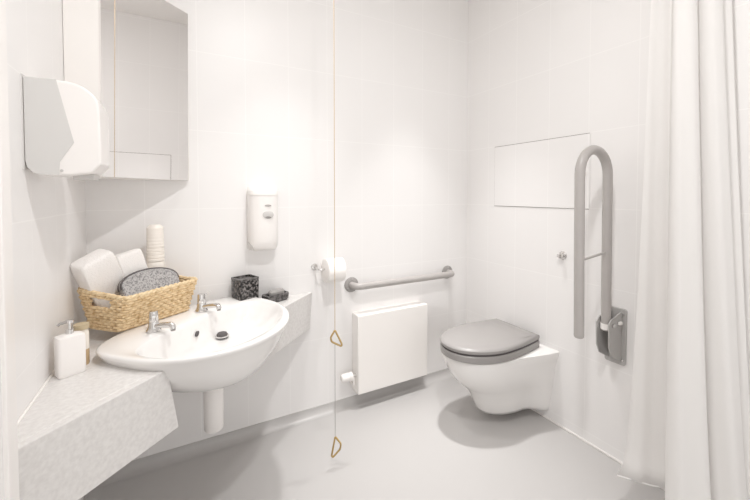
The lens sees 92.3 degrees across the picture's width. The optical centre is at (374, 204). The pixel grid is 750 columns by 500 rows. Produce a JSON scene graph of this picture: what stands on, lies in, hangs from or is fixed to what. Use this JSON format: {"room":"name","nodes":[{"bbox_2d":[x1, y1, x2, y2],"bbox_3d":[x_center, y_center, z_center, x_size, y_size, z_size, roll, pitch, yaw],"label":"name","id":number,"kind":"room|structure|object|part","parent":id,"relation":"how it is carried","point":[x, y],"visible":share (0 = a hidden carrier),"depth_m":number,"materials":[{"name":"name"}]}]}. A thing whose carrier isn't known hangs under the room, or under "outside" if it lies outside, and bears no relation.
{"room":"accessible bathroom","nodes":[
{"label":"accessible bathroom","id":0,"kind":"room"},
{"bbox_2d":[0,357,4,499],"bbox_3d":[-0.320,-0.106,-0.129,0.071,2.920,1.885,-1,2,-28],"label":"wall","id":1,"kind":"structure","parent":0,"point":[2,495],"depth_m":0.69,"materials":[{"name":"white paint"}]},
{"bbox_2d":[0,0,19,499],"bbox_3d":[-0.730,-0.130,0.702,0.014,2.920,0.047,-1,2,-28],"label":"trim","id":2,"kind":"structure","parent":1,"relation":"attached to","point":[7,321],"depth_m":0.70,"materials":[{"name":"white plastic"}]},
{"bbox_2d":[6,0,86,499],"bbox_3d":[-0.657,-0.119,0.313,0.100,2.920,2.983,-1,2,-28],"label":"wall","id":3,"kind":"structure","parent":0,"point":[49,213],"depth_m":1.10,"materials":[{"name":"tile"}]},
{"bbox_2d":[20,73,109,180],"bbox_3d":[-0.932,-0.218,1.103,0.174,0.287,0.163,-1,2,-28],"label":"dryer","id":4,"kind":"object","parent":3,"relation":"attached to","point":[65,128],"visible":1,"depth_m":1.03,"materials":[{"name":"white plastic"}]},
{"bbox_3d":[-1.007,-0.230,1.061,0.003,0.261,0.163,-1,2,-28],"label":"plate","id":5,"kind":"part","parent":4,"relation":"part of","materials":[{"name":"white plastic"}]},
{"bbox_3d":[-0.920,-0.220,1.021,0.106,0.270,0.006,-1,2,-28],"label":"panel","id":6,"kind":"part","parent":4,"relation":"part of","materials":[{"name":"white plastic"}]},
{"bbox_2d":[73,174,99,180],"bbox_3d":[-0.898,-0.084,1.124,0.050,0.018,0.095,-1,2,-28],"label":"outlet","id":7,"kind":"object","parent":4,"relation":"attached to","point":[88,177],"depth_m":1.09,"materials":[{"name":"grey plastic"}]},
{"bbox_2d":[83,486,102,499],"bbox_3d":[-1.031,1.292,1.197,0.050,0.050,1.043,-1,2,-28],"label":"baseboard","id":8,"kind":"structure","parent":3,"relation":"attached to","point":[94,494],"depth_m":1.61,"materials":[{"name":"grey plastic"}]},
{"bbox_2d":[81,329,89,348],"bbox_3d":[-1.017,0.465,1.250,0.042,0.070,0.042,1,2,33],"label":"label","id":9,"kind":"object","parent":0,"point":[86,331],"depth_m":1.25,"materials":[{"name":"beige paper"}]},
{"bbox_2d":[85,0,467,459],"bbox_3d":[-0.336,-0.172,2.241,2.506,2.920,0.100,-1,2,-28],"label":"wall","id":10,"kind":"structure","parent":0,"point":[265,77],"depth_m":2.17,"materials":[{"name":"tile"}]},
{"bbox_2d":[62,0,188,180],"bbox_3d":[-1.059,-0.528,1.594,0.426,0.826,0.327,-1,2,-28],"label":"upper cabinet","id":11,"kind":"object","parent":10,"relation":"attached to","point":[131,55],"visible":0.77,"depth_m":1.54,"materials":[{"name":"white paint"}]},
{"bbox_2d":[17,292,311,499],"bbox_3d":[-0.625,0.658,1.489,1.086,0.231,1.015,-1,2,-28],"label":"countertop","id":12,"kind":"structure","parent":10,"relation":"attached to","point":[77,431],"depth_m":1.04,"materials":[{"name":"stone"}]},
{"bbox_2d":[54,319,85,378],"bbox_3d":[-1.002,0.468,1.185,0.050,0.179,0.074,1,2,33],"label":"soap bottle","id":13,"kind":"object","parent":12,"relation":"on","point":[69,347],"visible":1,"depth_m":1.17,"materials":[{"name":"white plastic"}]},
{"bbox_2d":[73,322,89,364],"bbox_3d":[-1.017,0.484,1.250,0.044,0.143,0.044,1,2,33],"label":"soap bottle","id":14,"kind":"object","parent":12,"relation":"on","point":[81,326],"visible":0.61,"depth_m":1.25,"materials":[{"name":"beige plastic"}]},
{"bbox_2d":[77,275,197,331],"bbox_3d":[-1.017,0.413,1.583,0.239,0.174,0.398,1,2,19],"label":"wicker basket","id":15,"kind":"object","parent":12,"relation":"on","point":[132,311],"visible":0.81,"depth_m":1.45,"materials":[{"name":"wicker"}]},
{"bbox_2d":[70,249,123,309],"bbox_3d":[-1.127,0.326,1.493,0.112,0.284,0.215,1,2,20],"label":"towel","id":16,"kind":"object","parent":15,"relation":"in","point":[99,270],"visible":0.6,"depth_m":1.44,"materials":[{"name":"white fabric"}]},
{"bbox_2d":[115,249,147,277],"bbox_3d":[-1.072,0.334,1.611,0.078,0.272,0.159,1,2,32],"label":"towel","id":17,"kind":"object","parent":15,"relation":"in","point":[133,260],"visible":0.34,"depth_m":1.57,"materials":[{"name":"white fabric"}]},
{"bbox_2d":[117,267,179,295],"bbox_3d":[-0.989,0.350,1.591,0.090,0.133,0.261,1,2,25],"label":"pouch","id":18,"kind":"object","parent":15,"relation":"in","point":[147,279],"visible":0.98,"depth_m":1.57,"materials":[{"name":"grey fabric"}]},
{"bbox_2d":[146,224,165,267],"bbox_3d":[-1.026,0.290,1.687,0.079,0.396,0.079,-1,2,-28],"label":"pads","id":19,"kind":"object","parent":15,"relation":"in","point":[155,255],"visible":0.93,"depth_m":1.66,"materials":[{"name":"white plastic"}]},
{"bbox_2d":[146,260,165,267],"bbox_3d":[-1.026,0.376,1.689,0.079,0.226,0.079,-1,2,-28],"label":"cup","id":20,"kind":"object","parent":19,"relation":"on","point":[150,263],"depth_m":1.66,"materials":[{"name":"white paper"}]},
{"bbox_2d":[96,297,288,392],"bbox_3d":[-0.674,0.603,1.547,0.596,0.200,0.753,0,2,15],"label":"washbasin","id":21,"kind":"object","parent":12,"relation":"in","point":[212,349],"visible":0.9,"depth_m":1.41,"materials":[{"name":"white ceramic"}]},
{"bbox_2d":[146,310,175,332],"bbox_3d":[-0.851,0.466,1.419,0.137,0.081,0.063,1,2,27],"label":"tap","id":22,"kind":"object","parent":21,"relation":"on","point":[154,326],"visible":1,"depth_m":1.43,"materials":[{"name":"silver metal"}]},
{"bbox_3d":[-0.830,0.479,1.424,0.106,0.036,0.022,1,2,18],"label":"spout","id":23,"kind":"part","parent":22,"relation":"part of","materials":[{"name":"silver metal"}]},
{"bbox_2d":[195,291,220,312],"bbox_3d":[-0.780,0.459,1.675,0.138,0.081,0.082,2,2,45],"label":"tap","id":24,"kind":"object","parent":21,"relation":"on","point":[202,306],"visible":1,"depth_m":1.67,"materials":[{"name":"silver metal"}]},
{"bbox_3d":[-0.758,0.472,1.670,0.106,0.036,0.022,1,2,18],"label":"spout","id":25,"kind":"part","parent":24,"relation":"part of","materials":[{"name":"silver metal"}]},
{"bbox_2d":[203,388,223,433],"bbox_3d":[-0.790,0.854,1.736,0.082,0.272,0.402,-1,2,-28],"label":"trap","id":26,"kind":"object","parent":21,"relation":"attached to","point":[213,401],"visible":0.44,"depth_m":1.56,"materials":[{"name":"white plastic"}]},
{"bbox_2d":[231,274,258,300],"bbox_3d":[-0.691,0.461,1.920,0.102,0.150,0.112,1,2,41],"label":"tumbler","id":27,"kind":"object","parent":12,"relation":"on","point":[243,287],"visible":0.75,"depth_m":1.89,"materials":[{"name":"black stone"}]},
{"bbox_2d":[262,290,288,301],"bbox_3d":[-0.552,0.514,2.000,0.077,0.041,0.145,1,2,41],"label":"soap dish","id":28,"kind":"object","parent":12,"relation":"on","point":[283,296],"visible":0.73,"depth_m":1.98,"materials":[{"name":"plastic"}]},
{"bbox_2d":[268,288,283,295],"bbox_3d":[-0.548,0.488,2.004,0.042,0.034,0.094,1,2,42],"label":"soap bar","id":29,"kind":"object","parent":28,"relation":"on","point":[276,291],"visible":0.88,"depth_m":1.98,"materials":[{"name":"grey"}]},
{"bbox_2d":[247,186,277,250],"bbox_3d":[-0.612,0.075,1.978,0.161,0.348,0.110,-1,2,-28],"label":"soap dispenser","id":30,"kind":"object","parent":10,"relation":"attached to","point":[262,201],"visible":1,"depth_m":1.94,"materials":[{"name":"white plastic"}]},
{"bbox_2d":[97,368,453,486],"bbox_3d":[-0.300,1.264,2.215,2.304,0.050,0.050,-1,2,-28],"label":"baseboard","id":31,"kind":"structure","parent":10,"relation":"attached to","point":[159,460],"depth_m":2.04,"materials":[{"name":"grey plastic"}]},
{"bbox_2d":[311,264,324,270],"bbox_3d":[-0.284,0.378,2.174,0.180,0.040,0.092,-1,2,-28],"label":"holder","id":32,"kind":"object","parent":10,"relation":"attached to","point":[313,266],"visible":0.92,"depth_m":2.17,"materials":[{"name":"silver metal"}]},
{"bbox_2d":[321,257,345,282],"bbox_3d":[-0.247,0.390,2.148,0.109,0.142,0.142,-1,2,-28],"label":"toilet roll","id":33,"kind":"object","parent":32,"relation":"on","point":[328,263],"visible":0.98,"depth_m":2.10,"materials":[{"name":"white paper"}]},
{"bbox_2d":[340,301,426,394],"bbox_3d":[0.065,0.936,2.379,0.630,0.498,0.092,-1,2,-28],"label":"radiator","id":34,"kind":"object","parent":10,"relation":"attached to","point":[389,343],"visible":1,"depth_m":2.34,"materials":[{"name":"white metal"}]},
{"bbox_2d":[344,266,454,291],"bbox_3d":[0.213,0.507,2.446,0.876,0.096,0.095,-1,2,-28],"label":"grab rail","id":35,"kind":"object","parent":10,"relation":"attached to","point":[351,284],"visible":1,"depth_m":2.35,"materials":[{"name":"grey metal"}]},
{"bbox_2d":[100,377,664,499],"bbox_3d":[0.400,1.365,0.928,2.506,0.080,3.183,-1,2,-28],"label":"floor","id":36,"kind":"structure","parent":0,"point":[431,441],"depth_m":1.82,"materials":[{"name":"grey plastic"}]},
{"bbox_2d":[466,0,749,461],"bbox_3d":[1.457,-0.151,1.460,0.100,2.920,2.983,-1,2,-28],"label":"wall","id":37,"kind":"structure","parent":0,"point":[538,69],"depth_m":2.04,"materials":[{"name":"tile"}]},
{"bbox_2d":[440,318,558,414],"bbox_3d":[0.675,1.003,2.170,0.628,0.470,0.500,-1,2,-28],"label":"toilet","id":38,"kind":"object","parent":37,"relation":"attached to","point":[504,367],"visible":1,"depth_m":2.06,"materials":[{"name":"white ceramic"}]},
{"bbox_3d":[0.653,0.833,2.154,0.578,0.040,0.402,-1,2,-28],"label":"seat","id":39,"kind":"part","parent":38,"relation":"part of","materials":[{"name":"grey plastic"}]},
{"bbox_3d":[0.653,0.785,2.152,0.578,0.034,0.402,-1,2,-28],"label":"lid","id":40,"kind":"part","parent":38,"relation":"part of","materials":[{"name":"grey plastic"}]},
{"bbox_2d":[494,133,590,208],"bbox_3d":[0.988,-0.185,2.214,0.004,0.410,0.662,-1,2,-28],"label":"access panel","id":41,"kind":"object","parent":37,"relation":"attached to","point":[540,173],"visible":1,"depth_m":2.18,"materials":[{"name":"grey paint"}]},
{"bbox_2d":[557,251,566,259],"bbox_3d":[1.061,0.293,2.058,0.038,0.048,0.048,-1,2,-28],"label":"button","id":42,"kind":"object","parent":37,"relation":"attached to","point":[562,255],"visible":1,"depth_m":2.05,"materials":[{"name":"silver metal"}]},
{"bbox_2d":[531,409,664,490],"bbox_3d":[1.423,1.304,1.453,0.006,0.012,2.931,-1,2,-28],"label":"baseboard","id":43,"kind":"structure","parent":37,"relation":"attached to","point":[536,411],"depth_m":1.98,"materials":[{"name":"white plastic"}]},
{"bbox_2d":[574,145,626,365],"bbox_3d":[1.065,0.261,1.724,0.346,1.078,0.098,-1,2,-28],"label":"rail","id":44,"kind":"object","parent":37,"relation":"attached to","point":[611,324],"visible":1,"depth_m":1.73,"materials":[{"name":"grey metal"}]},
{"bbox_3d":[1.212,0.657,1.815,0.013,0.282,0.098,-1,2,-28],"label":"wall plate","id":45,"kind":"part","parent":44,"relation":"part of","materials":[{"name":"grey metal"}]},
{"bbox_3d":[0.400,-1.634,0.845,2.506,0.080,3.183,-1,2,-28],"label":"ceiling","id":46,"kind":"structure","parent":0,"visible":0},
{"bbox_2d":[330,99,342,457],"bbox_3d":[-0.195,-0.186,1.732,0.080,2.863,0.080,-1,2,-28],"label":"pull cord","id":47,"kind":"object","parent":46,"relation":"hanging from","point":[334,331],"visible":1,"depth_m":1.75,"materials":[{"name":"beige fabric"}]},
{"bbox_3d":[-0.195,-0.487,1.723,0.003,2.207,0.003,-1,2,-28],"label":"cord","id":48,"kind":"part","parent":47,"relation":"part of","materials":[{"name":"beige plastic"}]},
{"bbox_3d":[-0.190,1.191,1.770,0.053,0.107,0.009,0,2,0],"label":"handle","id":49,"kind":"part","parent":47,"relation":"part of","materials":[{"name":"brown plastic"}]},
{"bbox_3d":[-0.188,0.652,1.755,0.062,0.084,0.009,0,2,0],"label":"handle","id":50,"kind":"part","parent":47,"relation":"part of","materials":[{"name":"brown plastic"}]},
{"bbox_3d":[1.582,-1.341,0.800,0.024,0.501,1.758,-1,2,-28],"label":"rail","id":51,"kind":"object","parent":46,"relation":"hanging from","visible":0},
{"bbox_2d":[617,0,749,499],"bbox_3d":[1.210,0.025,1.395,0.312,2.272,0.366,-1,2,-28],"label":"shower curtain","id":52,"kind":"object","parent":51,"relation":"hanging from","point":[688,435],"visible":1,"depth_m":1.37,"materials":[{"name":"white fabric"}]}
]}

